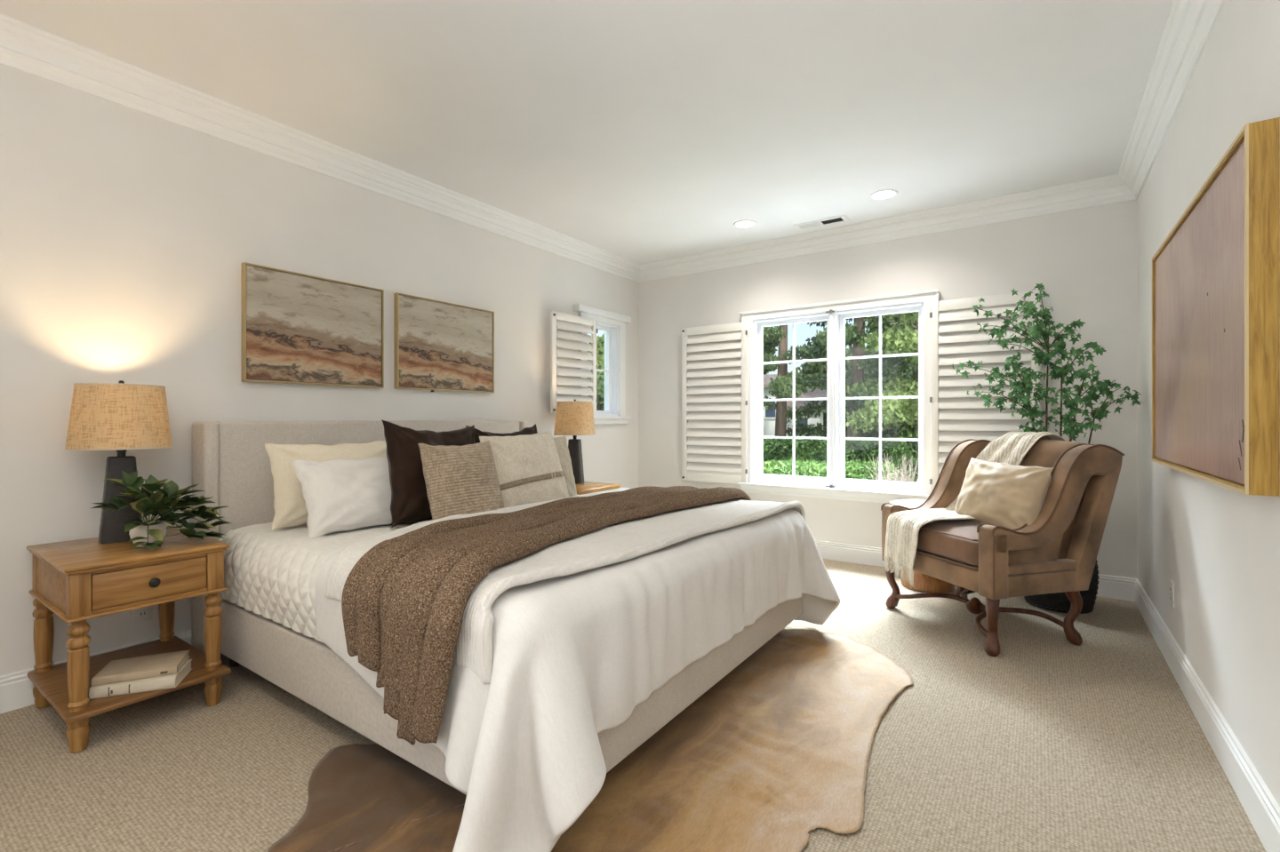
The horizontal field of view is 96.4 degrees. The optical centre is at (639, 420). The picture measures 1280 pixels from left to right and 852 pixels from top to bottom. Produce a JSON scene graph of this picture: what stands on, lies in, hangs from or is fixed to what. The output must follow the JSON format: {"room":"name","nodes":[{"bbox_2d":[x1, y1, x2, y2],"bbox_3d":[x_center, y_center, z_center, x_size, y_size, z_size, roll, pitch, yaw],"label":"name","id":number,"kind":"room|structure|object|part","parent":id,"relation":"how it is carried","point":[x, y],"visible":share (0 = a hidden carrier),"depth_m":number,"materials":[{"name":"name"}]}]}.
{"room":"bedroom","nodes":[
{"label":"bedroom","id":0,"kind":"room"},
{"bbox_2d":[0,64,638,676],"bbox_3d":[-2.042,-0.204,3.158,0.160,2.740,7.170,0,0,35],"label":"wall","id":1,"kind":"structure","parent":0,"point":[127,234],"depth_m":2.75,"materials":[{"name":"paint"}]},
{"bbox_2d":[0,629,191,713],"bbox_3d":[-1.969,1.093,3.107,0.017,0.146,6.850,0,0,35],"label":"baseboard","id":2,"kind":"structure","parent":1,"relation":"attached to","point":[16,689],"depth_m":2.32,"materials":[{"name":"white paint"}]},
{"bbox_2d":[132,606,152,623],"bbox_3d":[-2.297,0.871,2.644,0.009,0.116,0.072,0,0,35],"label":"wall outlet","id":3,"kind":"object","parent":1,"relation":"attached to","point":[142,614],"visible":0.48,"depth_m":2.64,"materials":[{"name":"white plastic"}]},
{"bbox_2d":[138,609,147,617],"bbox_3d":[-2.295,0.893,2.642,0.003,0.028,0.032,0,0,35],"label":"socket","id":4,"kind":"object","parent":3,"relation":"attached to","point":[142,613],"depth_m":2.64,"materials":[{"name":"white plastic"}]},
{"bbox_2d":[241,262,383,388],"bbox_3d":[-1.835,-0.508,3.274,0.038,0.613,0.765,0,0,35],"label":"framed painting","id":5,"kind":"object","parent":1,"relation":"attached to","point":[297,328],"visible":1,"depth_m":3.22,"materials":[{"name":"beige metal"}]},
{"bbox_2d":[0,13,640,282],"bbox_3d":[-1.932,-1.499,3.082,0.106,0.150,6.850,0,0,35],"label":"trim","id":6,"kind":"structure","parent":1,"relation":"attached to","point":[27,48],"depth_m":2.96,"materials":[{"name":"white paint"}]},
{"bbox_2d":[394,292,494,393],"bbox_3d":[-1.337,-0.504,3.990,0.038,0.624,0.790,0,0,35],"label":"framed painting","id":7,"kind":"object","parent":1,"relation":"attached to","point":[440,346],"visible":1,"depth_m":3.93,"materials":[{"name":"beige metal"}]},
{"bbox_2d":[573,304,631,423],"bbox_3d":[-0.401,-0.496,5.440,0.225,1.065,0.790,0,0,35],"label":"window","id":8,"kind":"structure","parent":1,"relation":"in","point":[613,324],"depth_m":5.61,"materials":[{"name":"white paint"}]},
{"bbox_2d":[550,311,598,414],"bbox_3d":[-0.566,-0.481,4.965,0.052,0.850,0.555,0,0,38],"label":"plantation shutter","id":9,"kind":"object","parent":8,"relation":"attached to","point":[555,342],"visible":0.94,"depth_m":4.93,"materials":[{"name":"white paint"}]},
{"bbox_3d":[-0.433,-0.484,5.468,0.040,0.850,0.470,0,0,35],"label":"sash frame","id":10,"kind":"part","parent":8,"relation":"part of","materials":[{"name":"white paint"}]},
{"bbox_3d":[-0.342,-0.999,5.393,0.075,0.060,0.780,0,0,35],"label":"header molding","id":11,"kind":"part","parent":8,"relation":"part of","materials":[{"name":"white paint"}]},
{"bbox_3d":[-0.344,-0.001,5.412,0.090,0.074,0.770,0,0,35],"label":"sill","id":12,"kind":"part","parent":8,"relation":"part of","materials":[{"name":"white paint"}]},
{"bbox_2d":[0,0,1174,263],"bbox_3d":[-0.367,-1.674,1.992,4.242,0.200,7.170,0,0,35],"label":"ceiling","id":13,"kind":"structure","parent":0,"point":[640,132],"depth_m":2.75,"materials":[{"name":"paint"}]},
{"bbox_2d":[733,219,756,228],"bbox_3d":[0.841,-1.571,4.586,0.188,0.006,0.188,0,0,35],"label":"recessed light","id":14,"kind":"object","parent":13,"relation":"in","point":[746,223],"visible":1,"depth_m":4.58,"materials":[{"name":"white paint"}]},
{"bbox_2d":[792,215,849,231],"bbox_3d":[1.439,-1.571,4.561,0.410,0.006,0.140,0,0,35],"label":"ceiling vent","id":15,"kind":"object","parent":13,"relation":"in","point":[839,219],"visible":1,"depth_m":4.55,"materials":[{"name":"white metal"}]},
{"bbox_2d":[869,189,898,199],"bbox_3d":[1.697,-1.571,3.990,0.188,0.006,0.188,0,0,35],"label":"recessed light","id":16,"kind":"object","parent":13,"relation":"in","point":[884,194],"visible":1,"depth_m":3.98,"materials":[{"name":"white paint"}]},
{"bbox_2d":[0,559,1266,851],"bbox_3d":[-0.367,1.266,1.992,4.242,0.200,7.170,0,0,35],"label":"floor","id":17,"kind":"structure","parent":0,"point":[1048,743],"depth_m":1.97,"materials":[{"name":"carpet"}]},
{"bbox_2d":[26,528,231,753],"bbox_3d":[-2.082,0.838,2.336,0.647,0.657,0.490,0,0,35],"label":"nightstand","id":18,"kind":"object","parent":17,"relation":"on","point":[77,581],"visible":0.93,"depth_m":2.21,"materials":[{"name":"brown wood"}]},
{"bbox_3d":[-2.431,0.852,2.333,0.064,0.629,0.064,0,0,35],"label":"leg","id":19,"kind":"part","parent":18,"relation":"part of","materials":[{"name":"brown wood"}]},
{"bbox_3d":[-1.982,0.852,2.021,0.064,0.629,0.064,0,0,35],"label":"leg","id":20,"kind":"part","parent":18,"relation":"part of","materials":[{"name":"brown wood"}]},
{"bbox_2d":[64,380,172,543],"bbox_3d":[-2.198,0.170,2.426,0.338,0.677,0.338,0,0,43],"label":"table lamp","id":21,"kind":"object","parent":18,"relation":"on","point":[121,417],"visible":0.87,"depth_m":2.34,"materials":[{"name":"fabric"}]},
{"bbox_3d":[-2.198,0.116,2.426,0.338,0.006,0.338,0,0,43],"label":"shade trim","id":22,"kind":"part","parent":21,"relation":"part of","materials":[{"name":"beige fabric"}]},
{"bbox_3d":[-2.198,-0.015,2.426,0.336,0.262,0.336,0,0,43],"label":"lamp shade","id":23,"kind":"part","parent":21,"relation":"part of","materials":[{"name":"fabric"}]},
{"bbox_3d":[-2.198,-0.146,2.426,0.286,0.006,0.286,0,0,43],"label":"shade trim","id":24,"kind":"part","parent":21,"relation":"part of","materials":[{"name":"beige fabric"}]},
{"bbox_3d":[-2.089,0.696,2.341,0.618,0.011,0.478,0,0,35],"label":"waist molding","id":25,"kind":"part","parent":18,"relation":"part of","materials":[{"name":"brown wood"}]},
{"bbox_2d":[27,635,231,724],"bbox_3d":[-2.079,1.030,2.334,0.640,0.020,0.486,0,0,35],"label":"shelf","id":26,"kind":"object","parent":18,"relation":"attached to","point":[52,682],"depth_m":2.28,"materials":[{"name":"brown wood"}]},
{"bbox_2d":[88,659,191,699],"bbox_3d":[-1.918,0.998,2.213,0.255,0.042,0.182,0,0,-21],"label":"book","id":27,"kind":"object","parent":18,"relation":"on","point":[171,681],"visible":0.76,"depth_m":2.14,"materials":[{"name":"beige paper"}]},
{"bbox_2d":[91,649,190,686],"bbox_3d":[-1.930,0.961,2.225,0.250,0.030,0.179,0,0,-25],"label":"book","id":28,"kind":"object","parent":27,"relation":"on","point":[164,664],"visible":1,"depth_m":2.19,"materials":[{"name":"beige paper"}]},
{"bbox_3d":[-1.868,0.614,2.186,0.046,0.126,0.340,0,0,35],"label":"drawer","id":29,"kind":"part","parent":18,"relation":"part of","materials":[{"name":"brown wood"}]},
{"bbox_3d":[-1.837,0.614,2.165,0.031,0.036,0.036,0,0,35],"label":"knob","id":30,"kind":"part","parent":18,"relation":"part of","materials":[{"name":"black metal"}]},
{"bbox_2d":[91,470,231,550],"bbox_3d":[-1.915,0.353,2.325,0.277,0.310,0.465,0,0,35],"label":"potted plant","id":31,"kind":"object","parent":18,"relation":"on","point":[151,533],"visible":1,"depth_m":2.32,"materials":[{"name":"green plant"}]},
{"bbox_3d":[-1.992,0.464,2.319,0.116,0.088,0.116,0,0,35],"label":"pot","id":32,"kind":"part","parent":31,"relation":"part of","materials":[{"name":"beige ceramic"}]},
{"bbox_3d":[-2.201,0.852,2.663,0.064,0.629,0.064,0,0,35],"label":"leg","id":33,"kind":"part","parent":18,"relation":"part of","materials":[{"name":"brown wood"}]},
{"bbox_3d":[-1.753,0.852,2.351,0.064,0.629,0.064,0,0,35],"label":"leg","id":34,"kind":"part","parent":18,"relation":"part of","materials":[{"name":"brown wood"}]},
{"bbox_2d":[192,420,802,795],"bbox_3d":[-0.639,0.585,2.970,2.313,1.163,2.079,0,0,35],"label":"bed","id":35,"kind":"object","parent":17,"relation":"on","point":[231,460],"visible":0.3,"depth_m":2.45,"materials":[{"name":"fabric"}]},
{"bbox_3d":[-1.928,1.116,2.726,0.060,0.100,0.060,0,0,35],"label":"leg","id":36,"kind":"part","parent":35,"relation":"part of","materials":[{"name":"brown wood"}]},
{"bbox_3d":[-1.150,0.944,2.111,2.120,0.245,0.060,0,0,35],"label":"rail","id":37,"kind":"part","parent":35,"relation":"part of","materials":[{"name":"fabric"}]},
{"bbox_3d":[-1.524,0.554,3.587,0.140,1.103,1.965,0,0,35],"label":"headboard","id":38,"kind":"part","parent":35,"relation":"part of","materials":[{"name":"fabric"}]},
{"bbox_2d":[314,508,840,851],"bbox_3d":[-0.055,0.803,2.545,1.278,0.666,2.406,0,0,35],"label":"duvet","id":39,"kind":"object","parent":35,"relation":"on","point":[574,655],"visible":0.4,"depth_m":1.60,"materials":[{"name":"white fabric"}]},
{"bbox_2d":[324,488,805,684],"bbox_3d":[-0.175,0.558,2.636,1.203,0.263,2.173,0,0,35],"label":"blanket","id":40,"kind":"object","parent":39,"relation":"on","point":[626,540],"visible":0.39,"depth_m":1.99,"materials":[{"name":"white fabric"}]},
{"bbox_2d":[341,486,751,745],"bbox_3d":[-0.174,0.654,2.634,0.654,0.567,2.279,0,0,32],"label":"knit throw","id":41,"kind":"object","parent":40,"relation":"on","point":[404,602],"visible":0.92,"depth_m":1.72,"materials":[{"name":"brown fabric"}]},
{"bbox_3d":[0.286,0.945,2.326,0.060,0.247,2.063,0,0,35],"label":"foot rail","id":42,"kind":"part","parent":35,"relation":"part of","materials":[{"name":"fabric"}]},
{"bbox_3d":[-0.599,0.713,2.946,2.090,0.295,1.950,0,0,35],"label":"mattress","id":43,"kind":"object","parent":35,"relation":"on","visible":0},
{"bbox_2d":[218,495,577,642],"bbox_3d":[-0.716,0.657,3.013,1.783,0.299,2.095,0,0,35],"label":"quilted coverlet","id":44,"kind":"object","parent":43,"relation":"on","point":[270,574],"visible":0.1,"depth_m":2.36,"materials":[{"name":"white fabric"}]},
{"bbox_2d":[264,440,386,530],"bbox_3d":[-1.516,0.308,2.909,0.209,0.396,0.664,0,0,42],"label":"bed pillow","id":45,"kind":"object","parent":44,"relation":"on","point":[289,503],"visible":0.41,"depth_m":2.70,"materials":[{"name":"beige fabric"}]},
{"bbox_2d":[290,456,392,538],"bbox_3d":[-1.311,0.349,2.781,0.256,0.335,0.646,0,0,39],"label":"bed pillow","id":46,"kind":"object","parent":44,"relation":"on","point":[339,495],"visible":0.72,"depth_m":2.61,"materials":[{"name":"white fabric"}]},
{"bbox_2d":[381,419,475,528],"bbox_3d":[-1.028,0.262,2.906,0.233,0.533,0.564,0,0,39],"label":"velvet cushion","id":47,"kind":"object","parent":44,"relation":"on","point":[409,504],"visible":0.41,"depth_m":2.73,"materials":[{"name":"brown fabric"}]},
{"bbox_2d":[417,440,503,519],"bbox_3d":[-0.850,0.312,2.783,0.200,0.411,0.430,0,0,33],"label":"cushion","id":48,"kind":"object","parent":44,"relation":"on","point":[460,480],"visible":0.81,"depth_m":2.69,"materials":[{"name":"beige fabric"}]},
{"bbox_2d":[465,424,537,443],"bbox_3d":[-0.782,0.266,3.488,0.232,0.490,0.575,0,0,38],"label":"velvet cushion","id":49,"kind":"object","parent":44,"relation":"on","point":[532,430],"visible":0.05,"depth_m":3.48,"materials":[{"name":"brown fabric"}]},
{"bbox_2d":[479,432,568,508],"bbox_3d":[-0.630,0.295,3.198,0.232,0.449,0.561,0,0,39],"label":"cushion","id":50,"kind":"object","parent":44,"relation":"on","point":[529,470],"visible":0.8,"depth_m":3.11,"materials":[{"name":"beige fabric"}]},
{"bbox_2d":[552,435,576,496],"bbox_3d":[-0.551,0.302,3.491,0.177,0.408,0.406,0,0,31],"label":"cushion","id":51,"kind":"object","parent":44,"relation":"on","point":[560,442],"visible":0.19,"depth_m":3.55,"materials":[{"name":"beige fabric"}]},
{"bbox_2d":[267,628,913,851],"bbox_3d":[0.057,1.151,2.110,1.493,0.024,2.798,0,0,45],"label":"cowhide rug","id":52,"kind":"object","parent":17,"relation":"on","point":[777,751],"visible":0.6,"depth_m":1.84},
{"bbox_2d":[575,481,621,495],"bbox_3d":[-0.540,0.838,4.525,0.647,0.657,0.490,0,0,35],"label":"nightstand","id":53,"kind":"object","parent":17,"relation":"on","point":[588,487],"visible":0.04,"depth_m":4.40,"materials":[{"name":"brown wood"}]},
{"bbox_2d":[553,400,595,484],"bbox_3d":[-0.528,0.170,4.632,0.338,0.677,0.338,0,0,15],"label":"table lamp","id":54,"kind":"object","parent":53,"relation":"on","point":[574,419],"visible":0.9,"depth_m":4.52,"materials":[{"name":"fabric"}]},
{"bbox_3d":[-0.528,0.116,4.632,0.338,0.006,0.338,0,0,15],"label":"shade trim","id":55,"kind":"part","parent":54,"relation":"part of","materials":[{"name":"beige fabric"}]},
{"bbox_3d":[-0.528,-0.015,4.632,0.336,0.262,0.336,0,0,15],"label":"lamp shade","id":56,"kind":"part","parent":54,"relation":"part of","materials":[{"name":"fabric"}]},
{"bbox_3d":[-0.528,-0.146,4.632,0.286,0.006,0.286,0,0,15],"label":"shade trim","id":57,"kind":"part","parent":54,"relation":"part of","materials":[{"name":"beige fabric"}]},
{"bbox_2d":[890,499,953,592],"bbox_3d":[2.012,0.875,4.009,0.480,0.581,0.480,0,0,35],"label":"side table","id":58,"kind":"object","parent":17,"relation":"on","point":[924,583],"visible":0.24,"depth_m":3.89,"materials":[{"name":"brown wood"}]},
{"bbox_2d":[880,439,1124,656],"bbox_3d":[2.028,0.642,3.296,0.860,1.057,0.824,0,0,-15],"label":"armchair","id":59,"kind":"object","parent":17,"relation":"on","point":[1058,552],"visible":0.89,"depth_m":2.96,"materials":[{"name":"brown fabric"}]},
{"bbox_3d":[1.571,0.716,3.551,0.101,0.330,0.092,0,0,-15],"label":"post","id":60,"kind":"part","parent":59,"relation":"part of","materials":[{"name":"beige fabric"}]},
{"bbox_3d":[1.568,1.018,3.549,0.083,0.304,0.068,0,0,20],"label":"leg","id":61,"kind":"part","parent":59,"relation":"part of","materials":[{"name":"brown wood"}]},
{"bbox_3d":[1.875,0.823,3.255,0.500,0.113,0.655,0,0,-15],"label":"seat frame","id":62,"kind":"part","parent":59,"relation":"part of","materials":[{"name":"beige fabric"}]},
{"bbox_2d":[916,520,980,566],"bbox_3d":[1.870,0.672,3.254,0.510,0.177,0.630,0,0,-15],"label":"seat cushion","id":63,"kind":"object","parent":59,"relation":"on","point":[948,542],"depth_m":3.11,"materials":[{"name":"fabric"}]},
{"bbox_3d":[2.068,1.018,3.682,0.068,0.304,0.083,0,0,41],"label":"leg","id":64,"kind":"part","parent":59,"relation":"part of","materials":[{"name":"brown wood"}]},
{"bbox_2d":[883,432,1065,586],"bbox_3d":[1.991,0.505,3.414,0.969,0.875,0.463,0,0,-15],"label":"throw","id":65,"kind":"object","parent":59,"relation":"on","point":[902,527],"visible":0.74,"depth_m":3.37,"materials":[{"name":"beige fabric"}]},
{"bbox_3d":[1.754,1.018,2.848,0.068,0.304,0.083,0,0,41],"label":"leg","id":66,"kind":"part","parent":59,"relation":"part of","materials":[{"name":"brown wood"}]},
{"bbox_3d":[1.758,0.716,2.848,0.101,0.330,0.092,0,0,-15],"label":"post","id":67,"kind":"part","parent":59,"relation":"part of","materials":[{"name":"beige fabric"}]},
{"bbox_2d":[954,457,1054,530],"bbox_3d":[1.995,0.417,3.182,0.213,0.384,0.531,0,0,-14],"label":"lumbar cushion","id":68,"kind":"object","parent":59,"relation":"on","point":[1005,495],"visible":0.93,"depth_m":3.08,"materials":[{"name":"beige fabric"}]},
{"bbox_3d":[2.028,0.596,2.942,0.475,0.540,0.042,0,0,-15],"label":"panel","id":69,"kind":"part","parent":59,"relation":"part of","materials":[{"name":"beige fabric"}]},
{"bbox_3d":[2.256,0.498,3.357,0.378,0.769,0.595,0,0,-15],"label":"backrest","id":70,"kind":"part","parent":59,"relation":"part of","materials":[{"name":"beige fabric"}]},
{"bbox_3d":[2.044,0.827,2.923,0.504,0.105,0.074,0,0,-15],"label":"rail","id":71,"kind":"part","parent":59,"relation":"part of","materials":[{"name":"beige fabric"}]},
{"bbox_3d":[2.031,0.749,2.922,0.479,0.045,0.070,0,0,-15],"label":"rail","id":72,"kind":"part","parent":59,"relation":"part of","materials":[{"name":"beige fabric"}]},
{"bbox_3d":[2.254,1.018,2.981,0.083,0.304,0.068,0,0,20],"label":"leg","id":73,"kind":"part","parent":59,"relation":"part of","materials":[{"name":"brown wood"}]},
{"bbox_3d":[2.368,0.557,3.007,0.337,0.643,0.078,0,0,-15],"label":"post","id":74,"kind":"part","parent":59,"relation":"part of","materials":[{"name":"beige fabric"}]},
{"bbox_2d":[952,283,1142,614],"bbox_3d":[2.539,0.141,3.612,0.971,2.041,0.493,0,0,35],"label":"potted tree","id":75,"kind":"object","parent":17,"relation":"on","point":[1057,601],"visible":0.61,"depth_m":3.61,"materials":[{"name":"green plant"}]},
{"bbox_2d":[1024,560,1099,614],"bbox_3d":[2.631,0.949,3.603,0.407,0.427,0.407,0,0,35],"label":"basket","id":76,"kind":"object","parent":75,"relation":"attached to","point":[1057,601],"depth_m":3.45,"materials":[{"name":"black wicker"}]},
{"bbox_2d":[638,199,1137,578],"bbox_3d":[1.636,-0.204,4.868,3.922,2.740,0.160,0,0,35],"label":"wall","id":77,"kind":"structure","parent":0,"point":[1085,260],"depth_m":4.28,"materials":[{"name":"paint"}]},
{"bbox_2d":[681,321,747,484],"bbox_3d":[0.694,-0.154,5.363,0.684,1.475,0.045,0,0,35],"label":"plantation shutter","id":78,"kind":"object","parent":77,"relation":"attached to","point":[715,379],"visible":1,"depth_m":5.36,"materials":[{"name":"white paint"}]},
{"bbox_2d":[738,288,939,503],"bbox_3d":[1.626,-0.164,4.823,1.633,1.640,0.225,0,0,35],"label":"window","id":79,"kind":"structure","parent":77,"relation":"in","point":[835,486],"depth_m":4.78,"materials":[{"name":"white paint"}]},
{"bbox_3d":[1.162,0.518,5.108,0.096,0.040,0.048,0,0,35],"label":"crank handle","id":80,"kind":"part","parent":79,"relation":"part of","materials":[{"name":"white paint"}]},
{"bbox_3d":[1.360,-0.181,5.061,0.668,1.425,0.040,0,0,35],"label":"sash frame","id":81,"kind":"part","parent":79,"relation":"part of","materials":[{"name":"white paint"}]},
{"bbox_3d":[1.589,0.610,4.770,1.633,0.092,0.095,0,0,35],"label":"sill","id":82,"kind":"part","parent":79,"relation":"part of","materials":[{"name":"white paint"}]},
{"bbox_3d":[1.582,-0.938,4.769,1.623,0.092,0.065,0,0,35],"label":"header molding","id":83,"kind":"part","parent":79,"relation":"part of","materials":[{"name":"white paint"}]},
{"bbox_3d":[1.951,-0.181,4.649,0.644,1.425,0.040,0,0,35],"label":"sash frame","id":84,"kind":"part","parent":79,"relation":"part of","materials":[{"name":"white paint"}]},
{"bbox_3d":[2.002,0.518,4.523,0.096,0.040,0.048,0,0,35],"label":"crank handle","id":85,"kind":"part","parent":79,"relation":"part of","materials":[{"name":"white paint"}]},
{"bbox_2d":[638,174,1137,282],"bbox_3d":[1.560,-1.499,4.759,3.922,0.150,0.106,0,0,35],"label":"trim","id":86,"kind":"structure","parent":77,"relation":"attached to","point":[1111,188],"depth_m":4.40,"materials":[{"name":"white paint"}]},
{"bbox_2d":[814,540,1136,601],"bbox_3d":[1.586,1.093,4.795,3.922,0.146,0.017,0,0,35],"label":"baseboard","id":87,"kind":"structure","parent":77,"relation":"attached to","point":[1109,587],"depth_m":4.59,"materials":[{"name":"white paint"}]},
{"bbox_2d":[929,290,1039,494],"bbox_3d":[2.471,-0.154,4.129,0.682,1.475,0.045,0,0,35],"label":"plantation shutter","id":88,"kind":"object","parent":77,"relation":"attached to","point":[962,416],"visible":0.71,"depth_m":4.17,"materials":[{"name":"white paint"}]},
{"bbox_2d":[1137,0,1279,807],"bbox_3d":[1.308,-0.204,0.825,0.160,2.740,7.170,0,0,35],"label":"wall","id":89,"kind":"structure","parent":0,"point":[1219,547],"depth_m":2.05,"materials":[{"name":"paint"}]},
{"bbox_2d":[1118,0,1225,199],"bbox_3d":[1.199,-1.499,0.901,0.106,0.150,6.850,0,0,35],"label":"trim","id":90,"kind":"structure","parent":89,"relation":"attached to","point":[1190,24],"depth_m":2.52,"materials":[{"name":"white paint"}]},
{"bbox_2d":[1169,580,1174,607],"bbox_3d":[2.518,0.821,2.711,0.009,0.116,0.072,0,0,35],"label":"wall outlet","id":91,"kind":"object","parent":89,"relation":"attached to","point":[1172,584],"visible":1,"depth_m":2.70,"materials":[{"name":"white plastic"}]},
{"bbox_2d":[1134,578,1279,851],"bbox_3d":[1.236,1.093,0.876,0.017,0.146,6.850,0,0,35],"label":"baseboard","id":92,"kind":"structure","parent":89,"relation":"attached to","point":[1256,799],"depth_m":1.94,"materials":[{"name":"white paint"}]},
{"bbox_2d":[1152,117,1279,496],"bbox_3d":[2.105,-0.299,2.166,0.063,1.002,1.562,0,0,35],"label":"framed canvas","id":93,"kind":"object","parent":89,"relation":"attached to","point":[1216,273],"visible":1,"depth_m":1.76,"materials":[{"name":"pink fabric"}]},
{"label":"outside","id":94,"kind":"structure","parent":0,"visible":0},
{"bbox_3d":[7.575,1.618,34.328,60.000,0.076,75.000,0,0,35],"label":"ground","id":95,"kind":"structure","parent":94,"visible":0},
{"bbox_2d":[587,370,604,410],"bbox_3d":[-1.046,0.179,14.111,2.795,2.885,2.498,0,0,-19],"label":"leafy tree","id":96,"kind":"object","parent":95,"relation":"on","point":[600,377],"visible":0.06,"depth_m":13.67,"materials":[{"name":"green plant"}]},
{"bbox_2d":[587,333,604,408],"bbox_3d":[-0.797,-0.629,19.128,2.555,4.498,2.260,0,0,-16],"label":"tree","id":97,"kind":"object","parent":95,"relation":"on","point":[600,340],"visible":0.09,"depth_m":18.37,"materials":[{"name":"green plant"}]},
{"bbox_2d":[762,338,777,375],"bbox_3d":[5.498,-1.517,27.098,2.071,6.271,2.194,0,0,8],"label":"tree","id":98,"kind":"object","parent":95,"relation":"on","point":[765,371],"visible":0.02,"depth_m":26.62,"materials":[{"name":"green plant"}]},
{"bbox_2d":[762,374,826,437],"bbox_3d":[4.428,-0.034,22.367,5.700,3.300,5.600,0,0,19],"label":"house","id":99,"kind":"structure","parent":95,"relation":"on","point":[768,418],"depth_m":19.70,"materials":[{"name":"white"}]},
{"bbox_3d":[4.476,-0.414,19.661,0.340,0.620,0.030,0,0,19],"label":"pane","id":100,"kind":"part","parent":99,"relation":"part of","materials":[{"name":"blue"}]},
{"bbox_3d":[5.475,0.166,19.320,0.350,0.500,0.030,0,0,19],"label":"pane","id":101,"kind":"part","parent":99,"relation":"part of","materials":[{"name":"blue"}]},
{"bbox_2d":[762,324,847,437],"bbox_3d":[3.996,-1.801,15.003,4.079,6.846,3.348,0,0,-22],"label":"conifer tree","id":102,"kind":"object","parent":95,"relation":"on","point":[772,339],"visible":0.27,"depth_m":14.84,"materials":[{"name":"green plant"}]},
{"bbox_2d":[800,355,849,437],"bbox_3d":[9.426,-0.899,28.863,3.482,5.038,3.054,0,0,-31],"label":"tree","id":103,"kind":"object","parent":95,"relation":"on","point":[809,367],"visible":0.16,"depth_m":28.74,"materials":[{"name":"green plant"}]},
{"bbox_2d":[762,458,898,481],"bbox_3d":[2.228,1.095,8.582,2.982,1.044,0.887,0,0,0],"label":"hedge","id":104,"kind":"object","parent":95,"relation":"on","point":[856,469],"visible":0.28,"depth_m":8.23,"materials":[{"name":"green plant"}]},
{"bbox_2d":[795,346,871,404],"bbox_3d":[11.058,-1.218,29.771,5.731,5.676,5.418,0,0,35],"label":"tree","id":105,"kind":"object","parent":95,"relation":"on","point":[801,372],"visible":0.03,"depth_m":29.56,"materials":[{"name":"green plant"}]},
{"bbox_2d":[762,435,918,482],"bbox_3d":[3.424,0.949,11.076,6.266,1.354,1.330,0,0,0],"label":"hedge","id":106,"kind":"object","parent":95,"relation":"on","point":[778,450],"visible":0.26,"depth_m":10.52,"materials":[{"name":"green plant"}]},
{"bbox_2d":[776,312,918,438],"bbox_3d":[5.347,-1.626,13.828,3.989,6.506,3.280,0,0,14],"label":"conifer tree","id":107,"kind":"object","parent":95,"relation":"on","point":[854,332],"visible":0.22,"depth_m":13.72,"materials":[{"name":"green plant"}]},
{"bbox_2d":[805,317,910,384],"bbox_3d":[7.126,-3.006,17.991,3.873,9.250,3.878,0,0,35],"label":"conifer tree","id":108,"kind":"object","parent":95,"relation":"on","point":[868,375],"visible":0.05,"depth_m":17.09,"materials":[{"name":"green plant"}]},
{"bbox_2d":[825,406,906,438],"bbox_3d":[6.979,0.459,17.038,2.724,2.334,2.413,0,0,14],"label":"shrub","id":109,"kind":"object","parent":95,"relation":"on","point":[888,431],"visible":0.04,"depth_m":16.55,"materials":[{"name":"green plant"}]},
{"bbox_2d":[825,323,913,428],"bbox_3d":[10.243,-1.477,23.934,4.684,6.194,4.264,0,0,10],"label":"tree","id":110,"kind":"object","parent":95,"relation":"on","point":[849,351],"visible":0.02,"depth_m":23.61,"materials":[{"name":"green plant"}]},
{"bbox_2d":[845,312,918,438],"bbox_3d":[6.350,-1.008,12.785,4.173,5.255,3.901,0,0,35],"label":"leafy tree","id":111,"kind":"object","parent":95,"relation":"on","point":[904,342],"visible":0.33,"depth_m":12.55,"materials":[{"name":"green plant"}]},
{"bbox_2d":[863,449,918,482],"bbox_3d":[3.316,0.981,7.175,0.838,1.276,0.840,0,0,40],"label":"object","id":112,"kind":"object","parent":95,"relation":"on","point":[896,478],"visible":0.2,"depth_m":7.13,"materials":[{"name":"brown plant"}]},
{"bbox_2d":[884,412,912,438],"bbox_3d":[7.787,0.272,15.845,2.487,2.706,2.441,0,0,-10],"label":"shrub","id":113,"kind":"object","parent":95,"relation":"on","point":[895,436],"visible":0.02,"depth_m":15.65,"materials":[{"name":"green plant"}]}
]}

